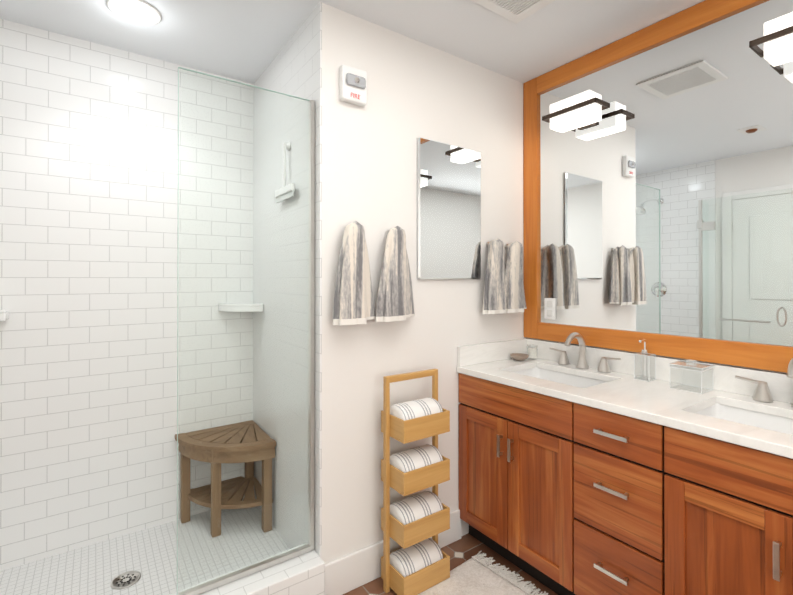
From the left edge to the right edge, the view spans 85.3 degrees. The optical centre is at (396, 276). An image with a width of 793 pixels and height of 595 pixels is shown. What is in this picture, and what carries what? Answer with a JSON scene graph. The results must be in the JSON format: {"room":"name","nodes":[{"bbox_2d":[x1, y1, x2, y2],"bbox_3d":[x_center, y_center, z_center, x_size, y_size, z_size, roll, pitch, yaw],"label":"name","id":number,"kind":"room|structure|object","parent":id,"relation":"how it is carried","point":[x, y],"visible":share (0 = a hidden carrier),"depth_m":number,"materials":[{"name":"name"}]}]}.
{"room":"bathroom","nodes":[
{"label":"bathroom","id":0,"kind":"room"},
{"bbox_2d":[0,0,704,83],"bbox_3d":[0.086,-1.174,0.993,3.015,0.100,3.700,0,0,-35],"label":"ceiling","id":1,"kind":"structure","parent":0,"point":[245,40],"depth_m":1.93,"materials":[{"name":"white paint"}]},
{"bbox_2d":[106,0,161,24],"bbox_3d":[-1.100,-1.116,1.810,0.200,0.007,0.200,0,0,-35],"label":"recessed light","id":2,"kind":"object","parent":1,"relation":"in","point":[140,12],"visible":1,"depth_m":1.81,"materials":[{"name":"white paint"}]},
{"bbox_2d":[471,0,554,23],"bbox_3d":[0.483,-1.114,1.650,0.340,0.012,0.340,0,0,-35],"label":"ceiling vent","id":3,"kind":"object","parent":1,"relation":"in","point":[516,11],"visible":0.98,"depth_m":1.77,"materials":[{"name":"white plastic"}]},
{"bbox_2d":[322,3,525,563],"bbox_3d":[-0.064,0.103,2.531,1.288,2.440,1.000,0,0,-35],"label":"wall","id":4,"kind":"structure","parent":0,"point":[416,89],"depth_m":1.95,"materials":[{"name":"white paint"}]},
{"bbox_2d":[253,2,321,558],"bbox_3d":[-0.568,0.101,2.121,0.008,2.440,0.908,0,0,-35],"label":"wall tile","id":5,"kind":"structure","parent":4,"relation":"attached to","point":[294,68],"depth_m":2.02,"materials":[{"name":"white tile"}]},
{"bbox_2d":[275,141,294,202],"bbox_3d":[-0.518,-0.498,2.013,0.034,0.277,0.220,0,0,-35],"label":"squeegee","id":6,"kind":"object","parent":5,"relation":"hanging from","point":[282,194],"depth_m":2.00,"materials":[{"name":"white plastic"}]},
{"bbox_2d":[339,64,366,105],"bbox_3d":[-0.178,-0.807,1.811,0.120,0.144,0.052,0,0,-35],"label":"fire alarm","id":7,"kind":"object","parent":4,"relation":"attached to","point":[352,80],"visible":1,"depth_m":1.79,"materials":[{"name":"white plastic"}]},
{"bbox_2d":[333,221,375,325],"bbox_3d":[-0.171,-0.019,1.783,0.216,0.422,0.100,0,0,-35],"label":"hanging towel","id":8,"kind":"object","parent":4,"relation":"hanging from","point":[353,300],"visible":1,"depth_m":1.73,"materials":[{"name":"grey fabric"}]},
{"bbox_2d":[325,509,460,594],"bbox_3d":[0.012,1.246,1.960,0.763,0.150,0.015,0,0,-35],"label":"baseboard","id":9,"kind":"structure","parent":4,"relation":"attached to","point":[351,571],"depth_m":1.83,"materials":[{"name":"white paint"}]},
{"bbox_2d":[375,226,414,321],"bbox_3d":[-0.005,-0.017,1.899,0.232,0.415,0.102,0,0,-35],"label":"hanging towel","id":10,"kind":"object","parent":4,"relation":"hanging from","point":[395,299],"visible":1,"depth_m":1.84,"materials":[{"name":"grey fabric"}]},
{"bbox_2d":[417,137,480,278],"bbox_3d":[0.270,-0.324,2.142,0.414,0.670,0.021,0,0,-35],"label":"mirror","id":11,"kind":"object","parent":4,"relation":"attached to","point":[448,211],"visible":1,"depth_m":2.12,"materials":[{"name":"white mirror"}]},
{"bbox_2d":[482,238,505,313],"bbox_3d":[0.522,-0.006,2.269,0.211,0.393,0.100,0,0,-35],"label":"hanging towel","id":12,"kind":"object","parent":4,"relation":"hanging from","point":[494,297],"visible":0.96,"depth_m":2.21,"materials":[{"name":"grey fabric"}]},
{"bbox_2d":[504,241,526,312],"bbox_3d":[0.644,-0.004,2.354,0.207,0.388,0.100,0,0,-35],"label":"hanging towel","id":13,"kind":"object","parent":4,"relation":"hanging from","point":[515,301],"visible":0.96,"depth_m":2.30,"materials":[{"name":"grey fabric"}]},
{"bbox_2d":[343,533,557,594],"bbox_3d":[0.086,1.366,0.981,3.015,0.100,3.700,0,0,-35],"label":"floor","id":14,"kind":"structure","parent":0,"point":[465,548],"depth_m":2.00,"materials":[{"name":"ceramic"}]},
{"bbox_2d":[0,506,288,594],"bbox_3d":[-1.220,1.295,1.724,1.511,0.050,0.785,0,0,-35],"label":"shower floor","id":15,"kind":"structure","parent":14,"relation":"on","point":[149,554],"depth_m":1.94,"materials":[{"name":"tile"}]},
{"bbox_2d":[110,571,140,589],"bbox_3d":[-1.132,1.267,1.801,0.108,0.005,0.108,0,0,-35],"label":"floor drain","id":16,"kind":"object","parent":15,"relation":"on","point":[124,580],"visible":1,"depth_m":1.80,"materials":[{"name":"silver metal"}]},
{"bbox_2d":[175,420,275,537],"bbox_3d":[-0.877,1.046,2.193,0.400,0.449,0.400,0,0,-35],"label":"stool","id":17,"kind":"object","parent":15,"relation":"on","point":[256,447],"depth_m":2.15,"materials":[{"name":"brown wood"}]},
{"bbox_2d":[169,542,324,594],"bbox_3d":[-0.948,1.223,1.335,1.511,0.190,0.165,0,0,-35],"label":"curb","id":18,"kind":"object","parent":14,"relation":"on","point":[303,574],"visible":0.73,"depth_m":1.64,"materials":[{"name":"tile"}]},
{"bbox_2d":[177,67,314,594],"bbox_3d":[-0.554,0.197,1.646,0.510,1.860,0.022,0,0,-35],"label":"glass shower screen","id":19,"kind":"object","parent":18,"relation":"on","point":[239,574],"visible":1,"depth_m":1.70,"materials":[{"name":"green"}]},
{"bbox_2d":[381,369,449,594],"bbox_3d":[0.082,0.870,1.864,0.285,0.900,0.170,0,0,-35],"label":"rack","id":20,"kind":"object","parent":14,"relation":"on","point":[418,562],"visible":1,"depth_m":1.80,"materials":[{"name":"beige wood"}]},
{"bbox_2d":[418,551,547,594],"bbox_3d":[0.192,1.309,1.524,1.026,0.018,0.576,0,0,-39],"label":"rug","id":21,"kind":"object","parent":14,"relation":"on","point":[472,576],"visible":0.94,"depth_m":1.84,"materials":[{"name":"beige fabric"}]},
{"bbox_2d":[457,338,792,594],"bbox_3d":[0.981,0.834,1.664,0.563,0.970,1.607,0,0,-35],"label":"bathroom vanity","id":22,"kind":"object","parent":14,"relation":"on","point":[618,479],"visible":0.98,"depth_m":1.57,"materials":[{"name":"brown wood"}]},
{"bbox_2d":[510,353,528,360],"bbox_3d":[0.664,0.436,2.325,0.100,0.030,0.100,0,0,-35],"label":"dish","id":23,"kind":"object","parent":22,"relation":"on","point":[519,356],"visible":0.98,"depth_m":2.30,"materials":[{"name":"beige ceramic"}]},
{"bbox_2d":[527,344,537,358],"bbox_3d":[0.748,0.414,2.371,0.060,0.075,0.060,0,0,-35],"label":"votive candle","id":24,"kind":"object","parent":22,"relation":"on","point":[532,352],"visible":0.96,"depth_m":2.35,"materials":[{"name":"white glass"}]},
{"bbox_2d":[549,332,620,372],"bbox_3d":[0.878,0.360,2.102,0.173,0.179,0.377,0,0,-35],"label":"faucet","id":25,"kind":"object","parent":22,"relation":"on","point":[604,367],"visible":0.98,"depth_m":2.11,"materials":[{"name":"silver metal"}]},
{"bbox_2d":[634,339,655,381],"bbox_3d":[1.081,0.361,1.879,0.076,0.175,0.062,0,0,-35],"label":"soap dispenser","id":26,"kind":"object","parent":22,"relation":"on","point":[644,353],"visible":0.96,"depth_m":1.88,"materials":[{"name":"clear glass"}]},
{"bbox_2d":[668,359,714,393],"bbox_3d":[1.179,0.391,1.721,0.118,0.115,0.118,0,0,-35],"label":"acrylic box","id":27,"kind":"object","parent":22,"relation":"on","point":[688,364],"visible":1,"depth_m":1.71,"materials":[{"name":"white"}]},
{"bbox_2d":[735,358,792,406],"bbox_3d":[1.342,0.357,1.439,0.173,0.179,0.377,0,0,-35],"label":"faucet","id":28,"kind":"object","parent":22,"relation":"on","point":[762,393],"visible":0.96,"depth_m":1.55,"materials":[{"name":"silver metal"}]},
{"bbox_2d":[526,337,786,373],"bbox_3d":[1.251,0.100,1.864,0.100,2.440,3.600,0,0,-35],"label":"wall","id":29,"kind":"structure","parent":0,"point":[671,357],"depth_m":1.84,"materials":[{"name":"white paint"}]},
{"bbox_2d":[523,0,792,372],"bbox_3d":[1.215,-0.387,1.802,0.027,1.460,1.656,0,0,-35],"label":"vanity mirror","id":30,"kind":"object","parent":29,"relation":"attached to","point":[658,207],"visible":1,"depth_m":1.85,"materials":[{"name":"brown wood"}]},
{"bbox_2d":[544,298,555,319],"bbox_3d":[0.834,0.173,2.341,0.008,0.115,0.070,0,0,-35],"label":"electrical outlet plate","id":31,"kind":"object","parent":30,"relation":"attached to","point":[549,308],"visible":1,"depth_m":2.34,"materials":[{"name":"white plastic"}]},
{"bbox_2d":[542,90,609,132],"bbox_3d":[0.892,-0.804,2.118,0.175,0.124,0.286,0,0,-35],"label":"sconce","id":32,"kind":"object","parent":30,"relation":"attached to","point":[582,110],"visible":1,"depth_m":2.06,"materials":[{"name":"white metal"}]},
{"bbox_2d":[749,12,792,65],"bbox_3d":[1.377,-0.807,1.426,0.175,0.124,0.286,0,0,-35],"label":"sconce","id":33,"kind":"object","parent":30,"relation":"attached to","point":[776,39],"visible":1,"depth_m":1.45,"materials":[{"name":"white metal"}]},
{"bbox_3d":[-1.477,0.101,2.095,1.527,2.440,0.092,0,0,-35],"label":"wall","id":34,"kind":"structure","parent":0,"visible":0},
{"bbox_2d":[0,310,8,320],"bbox_3d":[-1.756,0.161,1.768,0.235,0.048,0.103,0,0,-35],"label":"corner shelf","id":35,"kind":"object","parent":34,"relation":"attached to","point":[4,315],"visible":1,"depth_m":1.79,"materials":[{"name":"white ceramic"}]},
{"bbox_2d":[0,19,253,570],"bbox_3d":[-1.448,0.101,2.054,1.511,2.440,0.008,0,0,-35],"label":"wall tile","id":36,"kind":"structure","parent":34,"relation":"attached to","point":[92,217],"depth_m":2.09,"materials":[{"name":"white tile"}]},
{"bbox_2d":[218,303,262,311],"bbox_3d":[-0.851,0.166,2.349,0.190,0.043,0.190,0,0,-35],"label":"corner shelf","id":37,"kind":"object","parent":34,"relation":"attached to","point":[235,307],"depth_m":2.30,"materials":[{"name":"white ceramic"}]}
]}

